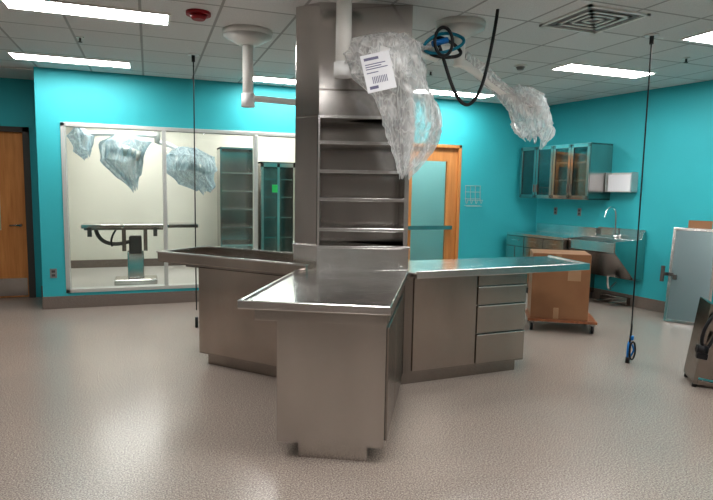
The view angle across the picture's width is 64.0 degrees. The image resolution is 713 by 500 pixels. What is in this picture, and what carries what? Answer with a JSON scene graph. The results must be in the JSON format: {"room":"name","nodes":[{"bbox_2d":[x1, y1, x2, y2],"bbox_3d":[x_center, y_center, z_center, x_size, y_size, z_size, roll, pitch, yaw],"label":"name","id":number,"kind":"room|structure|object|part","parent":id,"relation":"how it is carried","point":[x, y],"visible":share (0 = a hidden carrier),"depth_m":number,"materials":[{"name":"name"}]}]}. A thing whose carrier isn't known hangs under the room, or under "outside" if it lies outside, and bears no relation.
{"room":"veterinary clinic","nodes":[
{"label":"veterinary clinic","id":0,"kind":"room"},
{"bbox_2d":[0,66,33,79],"bbox_3d":[-1.856,-2.534,9.980,9.800,0.050,3.950,-1,6,-20],"label":"ceiling","id":1,"kind":"structure","parent":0,"point":[5,72],"depth_m":7.31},
{"bbox_2d":[0,78,42,296],"bbox_3d":[-5.322,-0.825,7.681,2.450,3.020,0.150,-1,6,-20],"label":"wall","id":2,"kind":"structure","parent":0,"point":[17,96],"depth_m":7.78,"materials":[{"name":"teal paint"}]},
{"bbox_2d":[0,132,28,297],"bbox_3d":[-4.988,-0.470,7.808,0.830,2.280,0.045,-1,6,-20],"label":"leaf","id":3,"kind":"object","parent":2,"relation":"attached to","point":[13,239],"visible":0.88,"depth_m":7.86,"materials":[{"name":"brown wood"}]},
{"bbox_2d":[0,278,27,295],"bbox_3d":[-4.996,0.522,7.889,0.790,0.250,0.008,-1,6,-20],"label":"kick plate","id":4,"kind":"object","parent":3,"relation":"attached to","point":[8,286],"visible":1,"depth_m":7.96,"materials":[{"name":"metal"}]},
{"bbox_2d":[0,126,35,297],"bbox_3d":[-4.986,-0.501,7.814,0.980,2.360,0.160,-1,6,-20],"label":"frame","id":5,"kind":"object","parent":2,"relation":"attached to","point":[25,130],"visible":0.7,"depth_m":7.88,"materials":[{"name":"grey"}]},
{"bbox_2d":[66,127,294,259],"bbox_3d":[-4.063,-1.181,11.310,6.500,3.000,0.150,-1,6,-20],"label":"wall","id":6,"kind":"structure","parent":0,"point":[95,195],"depth_m":11.21,"materials":[{"name":"beige paint"}]},
{"bbox_2d":[71,258,184,267],"bbox_3d":[-4.060,0.244,11.385,6.300,0.150,0.015,-1,6,-20],"label":"baseboard","id":7,"kind":"structure","parent":6,"relation":"attached to","point":[154,261],"depth_m":11.11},
{"bbox_2d":[33,67,541,296],"bbox_3d":[-0.338,-0.829,8.532,7.800,3.020,0.150,-1,6,-20],"label":"wall","id":8,"kind":"structure","parent":0,"point":[491,149],"depth_m":7.76,"materials":[{"name":"teal paint"}]},
{"bbox_2d":[50,269,56,277],"bbox_3d":[-3.874,0.299,7.286,0.080,0.120,0.010,-1,6,-20],"label":"power outlet","id":9,"kind":"object","parent":8,"relation":"attached to","point":[53,272],"visible":1,"depth_m":7.28,"materials":[{"name":"grey plastic"}]},
{"bbox_2d":[42,290,198,308],"bbox_3d":[-0.481,0.605,8.556,7.510,0.160,0.012,-1,6,-20],"label":"baseboard","id":10,"kind":"structure","parent":8,"relation":"attached to","point":[57,302],"depth_m":7.58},
{"bbox_2d":[60,122,294,292],"bbox_3d":[-2.031,-0.566,7.919,3.650,2.170,0.140,-1,6,-20],"label":"frame","id":11,"kind":"object","parent":8,"relation":"attached to","point":[69,289],"visible":0.6,"depth_m":7.60,"materials":[{"name":"silver metal"}]},
{"bbox_2d":[407,147,457,259],"bbox_3d":[1.148,-0.490,9.088,0.940,2.260,0.045,-1,6,-20],"label":"leaf","id":12,"kind":"object","parent":8,"relation":"attached to","point":[448,155],"visible":0.32,"depth_m":9.13,"materials":[{"name":"brown wood"}]},
{"bbox_2d":[408,225,451,229],"bbox_3d":[1.162,-0.356,9.057,0.780,0.060,0.050,-1,6,-20],"label":"push bar","id":13,"kind":"object","parent":12,"relation":"attached to","point":[450,226],"visible":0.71,"depth_m":9.03,"materials":[{"name":"metal"}]},
{"bbox_2d":[413,143,461,258],"bbox_3d":[1.148,-0.510,9.088,1.040,2.320,0.150,-1,6,-20],"label":"frame","id":14,"kind":"object","parent":8,"relation":"attached to","point":[459,147],"visible":0.27,"depth_m":9.14,"materials":[{"name":"brown wood"}]},
{"bbox_2d":[464,185,482,206],"bbox_3d":[1.897,-0.873,9.215,0.290,0.336,0.084,-1,6,-20],"label":"rack","id":15,"kind":"object","parent":8,"relation":"attached to","point":[465,185],"visible":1,"depth_m":9.22,"materials":[{"name":"silver metal"}]},
{"bbox_2d":[0,265,712,499],"bbox_3d":[0.569,1.107,5.256,11.800,0.100,15.200,-1,6,-20],"label":"floor","id":16,"kind":"structure","parent":0,"point":[123,402],"depth_m":3.96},
{"bbox_2d":[81,223,197,285],"bbox_3d":[-3.494,0.061,9.295,1.750,0.980,0.665,-1,6,-20],"label":"table","id":17,"kind":"object","parent":16,"relation":"on","point":[135,254],"visible":0.95,"depth_m":9.16,"materials":[{"name":"metal"}]},
{"bbox_3d":[-3.776,-0.185,8.854,0.046,0.266,0.106,4,7,25],"label":"lever","id":18,"kind":"part","parent":17,"relation":"part of","materials":[{"name":"black rubber"}]},
{"bbox_2d":[217,147,252,248],"bbox_3d":[-2.370,-0.823,11.298,0.700,2.350,0.500,-1,6,-20],"label":"tall cabinet","id":19,"kind":"object","parent":16,"relation":"on","point":[234,165],"visible":0.62,"depth_m":11.46,"materials":[{"name":"silver metal"}]},
{"bbox_2d":[258,162,294,251],"bbox_3d":[-1.639,-0.713,11.561,0.690,2.100,0.530,-1,6,-20],"label":"tall cabinet","id":20,"kind":"object","parent":16,"relation":"on","point":[276,211],"visible":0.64,"depth_m":11.70,"materials":[{"name":"metal"}]},
{"bbox_2d":[156,2,589,461],"bbox_3d":[0.187,-0.380,4.430,3.982,3.020,2.731,1,6,-2],"label":"workstation","id":21,"kind":"object","parent":16,"relation":"on","point":[341,320],"visible":0.98,"depth_m":4.58,"materials":[{"name":"silver metal"}]},
{"bbox_2d":[156,245,307,274],"bbox_3d":[-0.963,0.086,5.132,1.575,0.103,1.647,-1,6,-20],"label":"sink","id":22,"kind":"object","parent":21,"relation":"in","point":[227,259],"depth_m":5.01,"materials":[{"name":"metal"}]},
{"bbox_3d":[-0.920,0.569,4.852,1.105,0.765,0.014,4,7,28],"label":"cabinet door","id":23,"kind":"part","parent":21,"relation":"part of","materials":[{"name":"metal"}]},
{"bbox_2d":[247,269,408,305],"bbox_3d":[-0.127,0.248,3.907,0.867,0.030,1.484,2,6,9],"label":"island countertop","id":24,"kind":"structure","parent":21,"relation":"on","point":[361,287],"depth_m":3.75,"materials":[{"name":"metal"}]},
{"bbox_2d":[295,115,405,245],"bbox_3d":[-0.047,-0.576,4.830,0.980,1.025,0.860,-1,6,-20],"label":"shelf","id":25,"kind":"object","parent":21,"relation":"attached to","point":[349,190],"depth_m":4.83,"materials":[{"name":"metal"}]},
{"bbox_3d":[0.030,-0.581,4.876,0.677,1.018,0.010,1,6,-3],"label":"shelf panel","id":26,"kind":"part","parent":21,"relation":"part of","materials":[{"name":"metal"}]},
{"bbox_3d":[0.055,-0.541,4.520,0.727,1.025,0.012,1,6,-3],"label":"column edge trim","id":27,"kind":"part","parent":21,"relation":"part of","materials":[{"name":"metal"}]},
{"bbox_3d":[0.738,0.603,4.756,0.605,0.775,0.014,-2,7,-23],"label":"door","id":28,"kind":"part","parent":21,"relation":"part of","materials":[{"name":"metal"}]},
{"bbox_2d":[407,256,579,274],"bbox_3d":[1.045,0.134,5.148,2.299,0.015,0.766,-1,6,-20],"label":"island countertop","id":29,"kind":"structure","parent":21,"relation":"on","point":[439,264],"depth_m":5.24,"materials":[{"name":"metal"}]},
{"bbox_2d":[506,223,595,297],"bbox_3d":[3.024,0.153,9.025,0.746,1.080,1.230,-2,7,-28],"label":"base cabinet","id":30,"kind":"object","parent":16,"relation":"on","point":[547,236],"depth_m":8.94,"materials":[{"name":"metal"}]},
{"bbox_2d":[507,231,586,239],"bbox_3d":[3.047,-0.231,8.953,0.746,0.040,1.160,-2,7,-28],"label":"countertop","id":31,"kind":"structure","parent":30,"relation":"on","point":[539,234],"depth_m":8.84,"materials":[{"name":"metal"}]},
{"bbox_2d":[525,309,596,333],"bbox_3d":[2.416,0.850,6.804,0.760,0.145,0.550,2,6,13],"label":"furniture dolly","id":32,"kind":"object","parent":16,"relation":"on","point":[591,321],"visible":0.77,"depth_m":6.56,"materials":[{"name":"brown wood"}]},
{"bbox_2d":[527,249,591,320],"bbox_3d":[2.389,0.399,6.763,0.630,0.757,0.492,2,6,13],"label":"cardboard box","id":33,"kind":"object","parent":32,"relation":"on","point":[564,295],"visible":0.93,"depth_m":6.54,"materials":[{"name":"brown cardboard"}]},
{"bbox_2d":[568,207,645,305],"bbox_3d":[3.557,0.089,8.146,0.632,1.414,0.790,-2,7,-28],"label":"sink","id":34,"kind":"object","parent":16,"relation":"on","point":[612,250],"visible":0.98,"depth_m":8.04,"materials":[{"name":"metal"}]},
{"bbox_3d":[3.374,0.016,8.481,0.626,0.680,0.015,-2,7,-28],"label":"panel","id":35,"kind":"part","parent":34,"relation":"part of","materials":[{"name":"metal"}]},
{"bbox_2d":[569,237,633,280],"bbox_3d":[3.554,0.120,8.148,0.626,0.550,0.760,-2,7,-28],"label":"basin","id":36,"kind":"object","parent":34,"relation":"in","point":[613,257],"depth_m":7.96,"materials":[{"name":"metal"}]},
{"bbox_2d":[604,207,616,234],"bbox_3d":[3.656,-0.409,8.209,0.266,0.433,0.026,-2,7,-28],"label":"gooseneck faucet","id":37,"kind":"object","parent":34,"relation":"on","point":[615,229],"depth_m":8.24,"materials":[{"name":"metal"}]},
{"bbox_3d":[3.736,0.095,7.800,0.626,0.680,0.015,-2,7,-28],"label":"panel","id":38,"kind":"part","parent":34,"relation":"part of","materials":[{"name":"metal"}]},
{"bbox_2d":[663,227,712,324],"bbox_3d":[4.156,0.326,7.101,0.520,1.185,0.221,6,8,40],"label":"cabinet","id":39,"kind":"object","parent":16,"relation":"on","point":[691,257],"depth_m":7.10,"materials":[{"name":"grey metal"}]},
{"bbox_2d":[660,266,676,281],"bbox_3d":[3.947,0.305,7.209,0.180,0.204,0.079,6,8,40],"label":"latch","id":40,"kind":"object","parent":39,"relation":"attached to","point":[662,273],"visible":1,"depth_m":7.23,"materials":[{"name":"grey metal"}]},
{"bbox_2d":[688,220,712,228],"bbox_3d":[4.265,-0.313,7.071,0.260,0.100,0.022,6,8,40],"label":"cardboard sheet","id":41,"kind":"object","parent":39,"relation":"on","point":[692,223],"visible":1,"depth_m":7.07,"materials":[{"name":"brown cardboard"}]},
{"bbox_2d":[683,297,712,387],"bbox_3d":[3.123,0.805,4.810,0.588,0.745,0.421,2,6,12],"label":"equipment cart","id":42,"kind":"object","parent":16,"relation":"on","point":[698,368],"visible":1,"depth_m":4.77,"materials":[{"name":"metal"}]},
{"bbox_3d":[3.161,0.818,4.806,0.547,0.722,0.350,3,6,18],"label":"frame","id":43,"kind":"part","parent":42,"relation":"part of","materials":[{"name":"metal"}]},
{"bbox_2d":[0,0,712,105],"bbox_3d":[1.088,-1.826,3.427,11.950,0.100,12.350,-1,6,-20],"label":"ceiling","id":44,"kind":"structure","parent":0,"point":[151,49],"depth_m":5.56,"materials":[{"name":"tile"}]},
{"bbox_2d":[6,51,131,68],"bbox_3d":[-3.271,-2.182,6.562,1.260,0.012,0.350,-1,6,-20],"label":"ceiling light","id":45,"kind":"object","parent":44,"relation":"in","point":[15,55],"depth_m":6.54,"materials":[{"name":"white plastic"}]},
{"bbox_2d":[76,36,83,42],"bbox_3d":[-2.683,-2.042,5.534,0.070,0.050,0.070,-1,6,-20],"label":"sprinkler head","id":46,"kind":"object","parent":44,"relation":"attached to","point":[78,37],"visible":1,"depth_m":5.52},
{"bbox_2d":[0,0,170,25],"bbox_3d":[-2.191,-1.961,4.679,1.260,0.012,0.350,-1,6,-20],"label":"ceiling light","id":47,"kind":"object","parent":44,"relation":"in","point":[46,6],"depth_m":4.67,"materials":[{"name":"white plastic"}]},
{"bbox_2d":[67,127,217,194],"bbox_3d":[-3.432,-1.681,9.311,2.321,1.559,0.653,-3,7,-34],"label":"light","id":48,"kind":"object","parent":44,"relation":"hanging from","point":[206,171],"visible":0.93,"depth_m":9.15,"materials":[{"name":"translucent plastic sheeting"},{"name":"white enamel"}]},
{"bbox_3d":[-3.312,-2.103,9.472,0.100,0.650,0.100,-1,6,-20],"label":"post","id":49,"kind":"part","parent":48,"relation":"part of","materials":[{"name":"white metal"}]},
{"bbox_3d":[-3.095,-1.701,9.597,0.482,0.288,0.080,-1,6,-20],"label":"arm","id":50,"kind":"part","parent":48,"relation":"part of","materials":[{"name":"white plastic"}]},
{"bbox_2d":[188,53,198,327],"bbox_3d":[-1.796,-0.619,6.340,0.120,3.020,0.120,-1,6,-20],"label":"power cord","id":51,"kind":"object","parent":44,"relation":"hanging from","point":[193,55],"visible":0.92,"depth_m":6.31,"materials":[{"name":"black plastic"}]},
{"bbox_3d":[-1.770,-2.115,6.179,0.120,0.012,0.120,-1,6,-20],"label":"ceiling plate","id":52,"kind":"part","parent":51,"relation":"part of","materials":[{"name":"white plastic"}]},
{"bbox_2d":[186,8,210,21],"bbox_3d":[-1.298,-1.922,4.682,0.200,0.060,0.200,-1,6,-20],"label":"fire alarm strobe","id":53,"kind":"object","parent":44,"relation":"attached to","point":[200,15],"visible":1,"depth_m":4.63,"materials":[{"name":"red plastic"}]},
{"bbox_2d":[223,24,295,107],"bbox_3d":[-0.719,-1.673,5.360,1.050,0.680,0.450,-1,6,-20],"label":"boom","id":54,"kind":"object","parent":44,"relation":"attached to","point":[247,36],"depth_m":5.21,"materials":[{"name":"white metal"}]},
{"bbox_2d":[253,75,295,84],"bbox_3d":[-0.859,-2.253,7.624,1.260,0.012,0.350,-1,6,-20],"label":"ceiling light","id":55,"kind":"object","parent":44,"relation":"in","point":[255,78],"depth_m":7.54,"materials":[{"name":"white plastic"}]},
{"bbox_2d":[328,0,441,179],"bbox_3d":[0.233,-1.190,4.123,0.950,1.343,0.522,-1,6,-20],"label":"light","id":56,"kind":"object","parent":44,"relation":"attached to","point":[381,67],"visible":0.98,"depth_m":4.07,"materials":[{"name":"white plastic"}]},
{"bbox_3d":[-0.091,-1.559,4.071,0.112,0.510,0.112,-1,6,-20],"label":"post","id":57,"kind":"part","parent":56,"relation":"part of","materials":[{"name":"white metal"}]},
{"bbox_2d":[364,56,387,89],"bbox_3d":[0.130,-1.195,3.848,0.169,0.226,0.002,1,6,-4],"label":"label","id":58,"kind":"object","parent":56,"relation":"attached to","point":[375,67],"depth_m":3.85,"materials":[{"name":"white paper"}]},
{"bbox_3d":[0.282,-1.427,4.186,0.806,0.219,0.283,-3,7,-31],"label":"plastic wrap arm","id":59,"kind":"part","parent":56,"relation":"part of","materials":[{"name":"white"}]},
{"bbox_3d":[0.271,-1.390,4.218,0.793,0.256,0.136,-2,7,-24],"label":"arm","id":60,"kind":"part","parent":56,"relation":"part of","materials":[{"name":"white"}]},
{"bbox_3d":[0.370,-1.105,4.237,0.153,0.614,0.040,-1,6,-20],"label":"handle","id":61,"kind":"part","parent":56,"relation":"part of","materials":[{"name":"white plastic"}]},
{"bbox_2d":[413,89,494,98],"bbox_3d":[1.412,-2.290,8.340,1.260,0.012,0.350,-1,6,-20],"label":"ceiling light","id":62,"kind":"object","parent":44,"relation":"in","point":[434,91],"depth_m":8.35,"materials":[{"name":"white plastic"}]},
{"bbox_2d":[423,9,498,105],"bbox_3d":[0.808,-1.492,4.350,0.690,0.775,0.115,-1,7,-21],"label":"supply hose","id":63,"kind":"object","parent":44,"relation":"hanging from","point":[438,39],"visible":0.98,"depth_m":4.30,"materials":[{"name":"black rubber"}]},
{"bbox_2d":[430,16,555,148],"bbox_3d":[1.236,-1.442,5.107,1.515,1.016,0.415,-2,7,-29],"label":"boom","id":64,"kind":"object","parent":44,"relation":"attached to","point":[524,104],"visible":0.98,"depth_m":5.19,"materials":[{"name":"white plastic"}]},
{"bbox_3d":[0.754,-1.668,4.759,0.359,0.080,0.077,-5,8,-43],"label":"arm","id":65,"kind":"part","parent":64,"relation":"part of","materials":[{"name":"white metal"}]},
{"bbox_3d":[0.879,-1.704,4.879,0.100,0.260,0.100,-1,6,-20],"label":"post","id":66,"kind":"part","parent":64,"relation":"part of","materials":[{"name":"white metal"}]},
{"bbox_3d":[1.191,-1.506,5.103,0.762,0.329,0.085,-3,7,-32],"label":"arm","id":67,"kind":"part","parent":64,"relation":"part of","materials":[{"name":"white metal"}]},
{"bbox_2d":[514,64,526,69],"bbox_3d":[1.851,-2.059,6.434,0.140,0.050,0.140,-1,6,-20],"label":"smoke detector","id":68,"kind":"object","parent":44,"relation":"attached to","point":[518,66],"visible":1,"depth_m":6.40,"materials":[{"name":"white plastic"}]},
{"bbox_2d":[539,4,650,33],"bbox_3d":[1.944,-1.889,4.689,0.600,0.015,0.600,-1,6,-20],"label":"ceiling vent","id":69,"kind":"object","parent":44,"relation":"in","point":[591,19],"depth_m":4.65,"materials":[{"name":"grey metal"}]},
{"bbox_2d":[550,63,657,78],"bbox_3d":[2.886,-2.082,6.632,1.260,0.012,0.350,-1,6,-20],"label":"ceiling light","id":70,"kind":"object","parent":44,"relation":"in","point":[570,67],"depth_m":6.61,"materials":[{"name":"white plastic"}]},
{"bbox_2d":[625,33,659,362],"bbox_3d":[2.625,-0.428,5.274,0.120,3.020,0.120,-1,6,-20],"label":"power cord","id":71,"kind":"object","parent":44,"relation":"hanging from","point":[651,36],"visible":1,"depth_m":5.29,"materials":[{"name":"black plastic"}]},
{"bbox_3d":[2.651,-1.923,5.114,0.120,0.012,0.120,-1,6,-20],"label":"ceiling plate","id":72,"kind":"part","parent":71,"relation":"part of","materials":[{"name":"white plastic"}]},
{"bbox_2d":[679,30,712,44],"bbox_3d":[3.613,-1.924,5.277,1.260,0.012,0.350,-1,6,-20],"label":"ceiling light","id":73,"kind":"object","parent":44,"relation":"in","point":[706,37],"depth_m":5.17,"materials":[{"name":"white plastic"}]},
{"bbox_2d":[410,161,445,259],"bbox_3d":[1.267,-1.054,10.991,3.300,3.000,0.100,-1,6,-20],"label":"window","id":74,"kind":"structure","parent":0,"point":[428,183],"depth_m":11.01,"materials":[{"name":"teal glass"}]},
{"bbox_2d":[519,142,612,199],"bbox_3d":[3.207,-1.204,8.862,0.501,0.820,1.370,-2,7,-28],"label":"wall cabinet","id":75,"kind":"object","parent":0,"point":[577,171],"depth_m":8.81,"materials":[{"name":"metal"}]},
{"bbox_3d":[3.015,-1.197,8.761,0.004,0.700,1.272,-2,7,-28],"label":"door glass","id":76,"kind":"part","parent":75,"relation":"part of","materials":[{"name":"glass"}]},
{"bbox_2d":[536,80,712,302],"bbox_3d":[5.804,-0.313,4.717,0.150,3.020,11.800,-2,7,-28],"label":"wall","id":77,"kind":"structure","parent":0,"point":[677,184],"depth_m":7.86,"materials":[{"name":"teal paint"}]},
{"bbox_2d":[537,223,595,235],"bbox_3d":[3.355,-0.332,9.145,0.016,0.130,1.230,-2,7,-28],"label":"backsplash","id":78,"kind":"structure","parent":77,"relation":"attached to","point":[589,231],"depth_m":9.12,"materials":[{"name":"metal"}]},
{"bbox_2d":[577,208,580,215],"bbox_3d":[3.484,-0.592,8.916,0.010,0.120,0.070,-2,7,-28],"label":"power outlet","id":79,"kind":"object","parent":77,"relation":"attached to","point":[579,209],"visible":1,"depth_m":8.91,"materials":[{"name":"grey plastic"}]},
{"bbox_2d":[605,172,638,191],"bbox_3d":[3.792,-0.969,8.165,0.195,0.280,0.445,-1,6,-20],"label":"dispenser","id":80,"kind":"object","parent":77,"relation":"attached to","point":[614,182],"depth_m":8.11,"materials":[{"name":"white plastic"}]},
{"bbox_2d":[592,288,664,312],"bbox_3d":[5.663,1.102,4.915,0.012,0.160,11.190,-2,7,-28],"label":"baseboard","id":81,"kind":"structure","parent":77,"relation":"attached to","point":[639,302],"depth_m":8.02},
{"bbox_3d":[-2.032,-0.567,7.922,3.550,2.070,0.006,-1,6,-20],"label":"glass","id":82,"kind":"object","parent":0,"visible":0},
{"bbox_2d":[272,185,277,192],"bbox_3d":[-1.173,-0.882,8.191,0.080,0.110,0.006,-1,6,-20],"label":"notice sheet","id":83,"kind":"object","parent":82,"relation":"attached to","point":[274,187],"visible":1,"depth_m":8.19,"materials":[{"name":"green paper"}]}
]}

